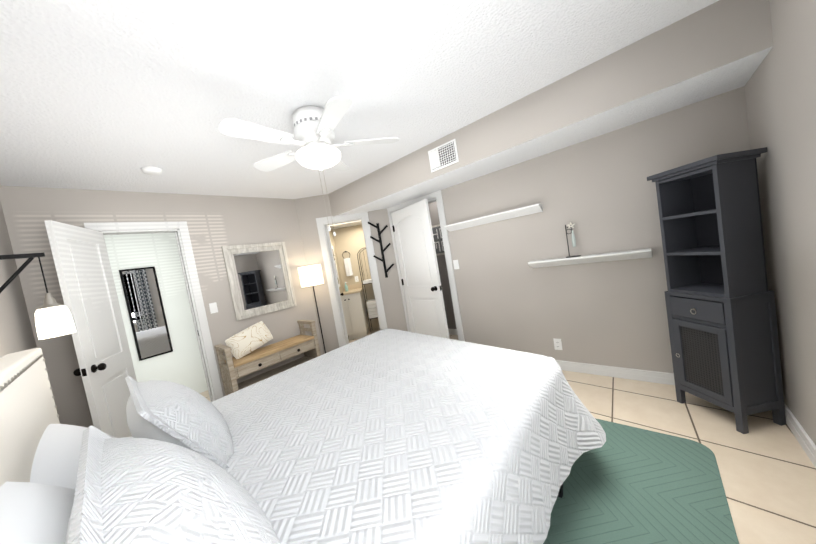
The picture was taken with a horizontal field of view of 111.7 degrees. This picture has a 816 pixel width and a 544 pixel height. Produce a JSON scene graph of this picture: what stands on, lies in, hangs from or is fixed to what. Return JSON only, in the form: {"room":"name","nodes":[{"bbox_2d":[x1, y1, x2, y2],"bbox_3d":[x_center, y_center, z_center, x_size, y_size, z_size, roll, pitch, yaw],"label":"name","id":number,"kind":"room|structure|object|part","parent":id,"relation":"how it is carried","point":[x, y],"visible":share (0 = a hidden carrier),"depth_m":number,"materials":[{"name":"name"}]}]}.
{"room":"bedroom","nodes":[
{"label":"bedroom","id":0,"kind":"room"},
{"bbox_2d":[0,186,67,424],"bbox_3d":[-1.433,0.359,0.760,4.490,2.440,0.150,-7,4,42],"label":"wall","id":1,"kind":"structure","parent":0,"point":[18,332],"depth_m":2.08,"materials":[{"name":"paint"}]},
{"bbox_2d":[0,253,75,339],"bbox_3d":[-1.929,0.120,1.388,0.124,0.460,0.272,-7,4,42],"label":"pendant lamp","id":2,"kind":"object","parent":1,"relation":"attached to","point":[53,317],"visible":1,"depth_m":1.41,"materials":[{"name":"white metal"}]},
{"bbox_2d":[104,233,207,392],"bbox_3d":[-3.267,0.503,3.529,0.100,2.440,2.200,-7,4,42],"label":"wall","id":3,"kind":"structure","parent":0,"point":[181,364],"depth_m":3.58,"materials":[{"name":"paint"}]},
{"bbox_2d":[119,266,172,360],"bbox_3d":[-3.252,0.505,3.449,0.027,1.120,0.320,-7,4,42],"label":"mirror","id":4,"kind":"object","parent":3,"relation":"attached to","point":[145,307],"visible":1,"depth_m":3.43,"materials":[{"name":"black metal"}]},
{"bbox_2d":[8,186,323,427],"bbox_3d":[-2.119,0.327,3.268,0.140,2.440,2.698,-7,4,42],"label":"wall","id":5,"kind":"structure","parent":0,"point":[213,222],"depth_m":3.04,"materials":[{"name":"paint"}]},
{"bbox_2d":[44,220,136,437],"bbox_3d":[-2.513,0.641,2.301,0.171,2.038,0.609,-11,4,-23],"label":"door leaf","id":6,"kind":"structure","parent":5,"relation":"in","point":[89,295],"depth_m":2.21,"materials":[{"name":"white wood"}]},
{"bbox_2d":[209,302,217,313],"bbox_3d":[-2.182,0.403,3.106,0.009,0.115,0.070,-7,4,42],"label":"light switch","id":7,"kind":"object","parent":5,"relation":"attached to","point":[213,306],"depth_m":3.10,"materials":[{"name":"white plastic"}]},
{"bbox_2d":[221,242,296,320],"bbox_3d":[-1.845,0.083,3.503,0.033,0.885,0.740,-7,4,42],"label":"wall mirror","id":8,"kind":"object","parent":5,"relation":"attached to","point":[259,279],"visible":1,"depth_m":3.47,"materials":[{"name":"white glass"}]},
{"bbox_2d":[296,196,338,353],"bbox_3d":[-1.249,0.136,4.067,0.120,2.440,0.318,-7,4,42],"label":"wall","id":9,"kind":"structure","parent":0,"point":[308,209],"depth_m":3.99,"materials":[{"name":"paint"}]},
{"bbox_2d":[327,220,379,338],"bbox_3d":[-0.659,-0.014,4.965,1.550,2.440,1.600,-10,3,-3],"label":"wall","id":10,"kind":"structure","parent":0,"point":[349,237],"depth_m":5.62,"materials":[{"name":"paint"}]},
{"bbox_2d":[332,246,339,286],"bbox_3d":[-1.341,-0.094,4.967,0.034,0.780,0.500,-10,3,-3],"label":"bathroom mirror","id":11,"kind":"object","parent":10,"relation":"attached to","point":[336,266],"visible":0.31,"depth_m":5.12,"materials":[{"name":"white mirror"}]},
{"bbox_2d":[327,226,348,343],"bbox_3d":[-1.119,0.301,4.418,0.171,2.008,0.559,-10,3,-16],"label":"door leaf","id":12,"kind":"structure","parent":10,"relation":"in","point":[341,294],"depth_m":4.16,"materials":[{"name":"white wood"}]},
{"bbox_2d":[342,251,358,281],"bbox_3d":[-1.171,-0.110,5.613,0.150,0.658,0.189,-7,4,42],"label":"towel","id":13,"kind":"object","parent":10,"relation":"attached to","point":[348,266],"visible":0.94,"depth_m":5.58,"materials":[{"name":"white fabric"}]},
{"bbox_2d":[0,0,718,198],"bbox_3d":[-0.695,-1.205,3.360,6.950,0.100,5.814,-7,4,42],"label":"ceiling","id":14,"kind":"structure","parent":0,"point":[112,95],"depth_m":1.51,"materials":[{"name":"white paint"}]},
{"bbox_2d":[141,166,161,174],"bbox_3d":[-2.125,-0.835,2.298,0.130,0.038,0.130,-7,4,42],"label":"smoke detector","id":15,"kind":"object","parent":14,"relation":"attached to","point":[149,170],"visible":0.98,"depth_m":2.27,"materials":[{"name":"white plastic"}]},
{"bbox_2d":[218,96,398,235],"bbox_3d":[-0.624,-0.655,1.887,1.121,0.838,1.076,-7,4,42],"label":"ceiling fan","id":16,"kind":"object","parent":14,"relation":"hanging from","point":[313,128],"visible":1,"depth_m":1.78,"materials":[{"name":"white"}]},
{"bbox_2d":[361,209,403,330],"bbox_3d":[-0.375,-0.005,3.985,0.289,2.440,0.104,-7,4,42],"label":"wall","id":17,"kind":"structure","parent":0,"point":[391,302],"depth_m":4.07,"materials":[{"name":"paint"}]},
{"bbox_2d":[368,222,393,277],"bbox_3d":[-0.381,-0.333,4.025,0.284,0.845,0.014,-10,3,-3],"label":"coat rack","id":18,"kind":"object","parent":17,"relation":"attached to","point":[381,247],"visible":1,"depth_m":4.02,"materials":[{"name":"black metal"}]},
{"bbox_2d":[428,202,456,328],"bbox_3d":[0.727,-0.184,3.920,2.420,2.440,0.720,-7,4,42],"label":"wall","id":19,"kind":"structure","parent":0,"point":[443,274],"depth_m":4.45,"materials":[{"name":"paint"}]},
{"bbox_2d":[432,224,444,255],"bbox_3d":[0.514,-0.510,4.370,0.420,0.480,0.027,-7,4,42],"label":"home sign","id":20,"kind":"object","parent":19,"relation":"attached to","point":[438,240],"visible":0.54,"depth_m":4.39,"materials":[{"name":"grey"}]},
{"bbox_2d":[448,329,457,334],"bbox_3d":[1.084,0.932,4.175,2.220,0.095,0.014,-7,4,42],"label":"baseboard","id":21,"kind":"structure","parent":19,"relation":"attached to","point":[452,331],"depth_m":4.49,"materials":[{"name":"white wood"}]},
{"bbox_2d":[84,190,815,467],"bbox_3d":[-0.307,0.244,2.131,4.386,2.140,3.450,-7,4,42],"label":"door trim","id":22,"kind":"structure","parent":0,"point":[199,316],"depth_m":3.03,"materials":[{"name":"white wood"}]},
{"bbox_2d":[199,328,815,543],"bbox_3d":[-0.278,1.297,3.505,6.950,0.100,5.814,-7,4,42],"label":"floor","id":23,"kind":"structure","parent":0,"point":[767,468],"depth_m":1.56,"materials":[{"name":"tile"}]},
{"bbox_2d":[214,320,320,395],"bbox_3d":[-1.618,1.021,3.335,0.396,0.901,1.030,-7,4,42],"label":"bench","id":24,"kind":"object","parent":23,"relation":"on","point":[249,357],"visible":0.94,"depth_m":3.17,"materials":[{"name":"brown wood"}]},
{"bbox_2d":[224,320,273,359],"bbox_3d":[-1.830,0.781,3.202,0.176,0.343,0.454,-7,4,42],"label":"pillow","id":25,"kind":"object","parent":24,"relation":"on","point":[244,344],"depth_m":3.16,"materials":[{"name":"white fabric"}]},
{"bbox_2d":[0,329,605,543],"bbox_3d":[-0.269,0.725,1.556,2.049,1.245,2.401,-7,4,42],"label":"bed","id":26,"kind":"object","parent":23,"relation":"on","point":[389,436],"visible":1,"depth_m":0.98,"materials":[{"name":"white fabric"}]},
{"bbox_3d":[-1.007,0.896,0.723,1.720,1.245,0.106,-7,4,42],"label":"headboard","id":27,"kind":"part","parent":26,"relation":"part of","materials":[{"name":"beige fabric"}]},
{"bbox_2d":[298,264,325,352],"bbox_3d":[-1.236,0.640,3.844,0.300,1.470,0.300,-7,4,42],"label":"floor lamp","id":28,"kind":"object","parent":23,"relation":"on","point":[311,275],"visible":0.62,"depth_m":3.69,"materials":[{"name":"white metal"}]},
{"bbox_2d":[340,282,368,339],"bbox_3d":[-1.034,0.714,5.393,0.395,1.080,0.555,-10,3,-3],"label":"bathroom vanity","id":29,"kind":"object","parent":23,"relation":"on","point":[354,311],"visible":0.85,"depth_m":5.15,"materials":[{"name":"white wood"}]},
{"bbox_2d":[357,248,377,331],"bbox_3d":[-0.707,0.352,5.480,0.322,1.675,0.332,-10,3,-3],"label":"towel rack","id":30,"kind":"object","parent":23,"relation":"on","point":[372,309],"visible":0.46,"depth_m":5.36,"materials":[{"name":"black metal"}]},
{"bbox_2d":[543,418,738,543],"bbox_3d":[0.564,1.215,1.554,1.750,0.006,1.730,-7,4,42],"label":"rug","id":31,"kind":"object","parent":23,"relation":"on","point":[624,484],"visible":0.25,"depth_m":1.39,"materials":[{"name":"green fabric"}]},
{"bbox_2d":[647,147,785,433],"bbox_3d":[1.997,0.125,1.810,0.313,1.654,0.420,-10,3,-4],"label":"tall cabinet","id":32,"kind":"object","parent":23,"relation":"on","point":[722,318],"visible":1,"depth_m":1.67,"materials":[{"name":"grey wood"}]},
{"bbox_2d":[328,0,772,216],"bbox_3d":[0.520,-1.160,2.877,3.913,0.330,0.567,-7,4,42],"label":"soffit","id":33,"kind":"structure","parent":0,"point":[719,47],"depth_m":1.90,"materials":[{"name":"paint"}]},
{"bbox_2d":[428,139,458,172],"bbox_3d":[0.332,-1.111,2.655,0.315,0.210,0.021,-7,4,42],"label":"air vent","id":34,"kind":"object","parent":33,"relation":"attached to","point":[444,155],"visible":1,"depth_m":2.64,"materials":[{"name":"white metal"}]},
{"bbox_2d":[384,88,747,372],"bbox_3d":[1.036,-0.187,3.076,3.818,2.440,0.134,-7,4,42],"label":"wall","id":35,"kind":"structure","parent":0,"point":[600,192],"depth_m":2.52,"materials":[{"name":"paint"}]},
{"bbox_2d":[391,199,449,338],"bbox_3d":[0.157,0.131,3.702,0.171,2.008,0.809,-12,4,-34],"label":"door leaf","id":36,"kind":"structure","parent":35,"relation":"in","point":[417,257],"depth_m":3.63,"materials":[{"name":"white wood"}]},
{"bbox_2d":[453,260,458,268],"bbox_3d":[0.593,-0.091,3.405,0.070,0.115,0.009,-7,4,42],"label":"light switch","id":37,"kind":"object","parent":35,"relation":"attached to","point":[456,264],"depth_m":3.40,"materials":[{"name":"white plastic"}]},
{"bbox_2d":[444,204,651,267],"bbox_3d":[1.193,-0.334,2.760,1.820,0.615,0.115,-7,4,42],"label":"wall shelves","id":38,"kind":"object","parent":35,"relation":"attached to","point":[591,258],"visible":0.94,"depth_m":2.64,"materials":[{"name":"white wood"}]},
{"bbox_2d":[565,222,580,257],"bbox_3d":[1.481,-0.295,2.513,0.110,0.319,0.060,-7,4,42],"label":"decor","id":39,"kind":"object","parent":38,"relation":"on","point":[573,239],"visible":1,"depth_m":2.50,"materials":[{"name":"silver metal"}]},
{"bbox_2d":[553,338,561,349],"bbox_3d":[1.504,0.726,2.775,0.070,0.115,0.009,-7,4,42],"label":"outlet","id":40,"kind":"object","parent":35,"relation":"attached to","point":[557,342],"depth_m":2.77,"materials":[{"name":"white plastic"}]},
{"bbox_2d":[740,0,815,444],"bbox_3d":[1.300,-0.086,0.579,0.120,2.440,3.270,-7,4,42],"label":"wall","id":41,"kind":"structure","parent":0,"point":[779,98],"depth_m":1.39,"materials":[{"name":"paint"}]}
]}

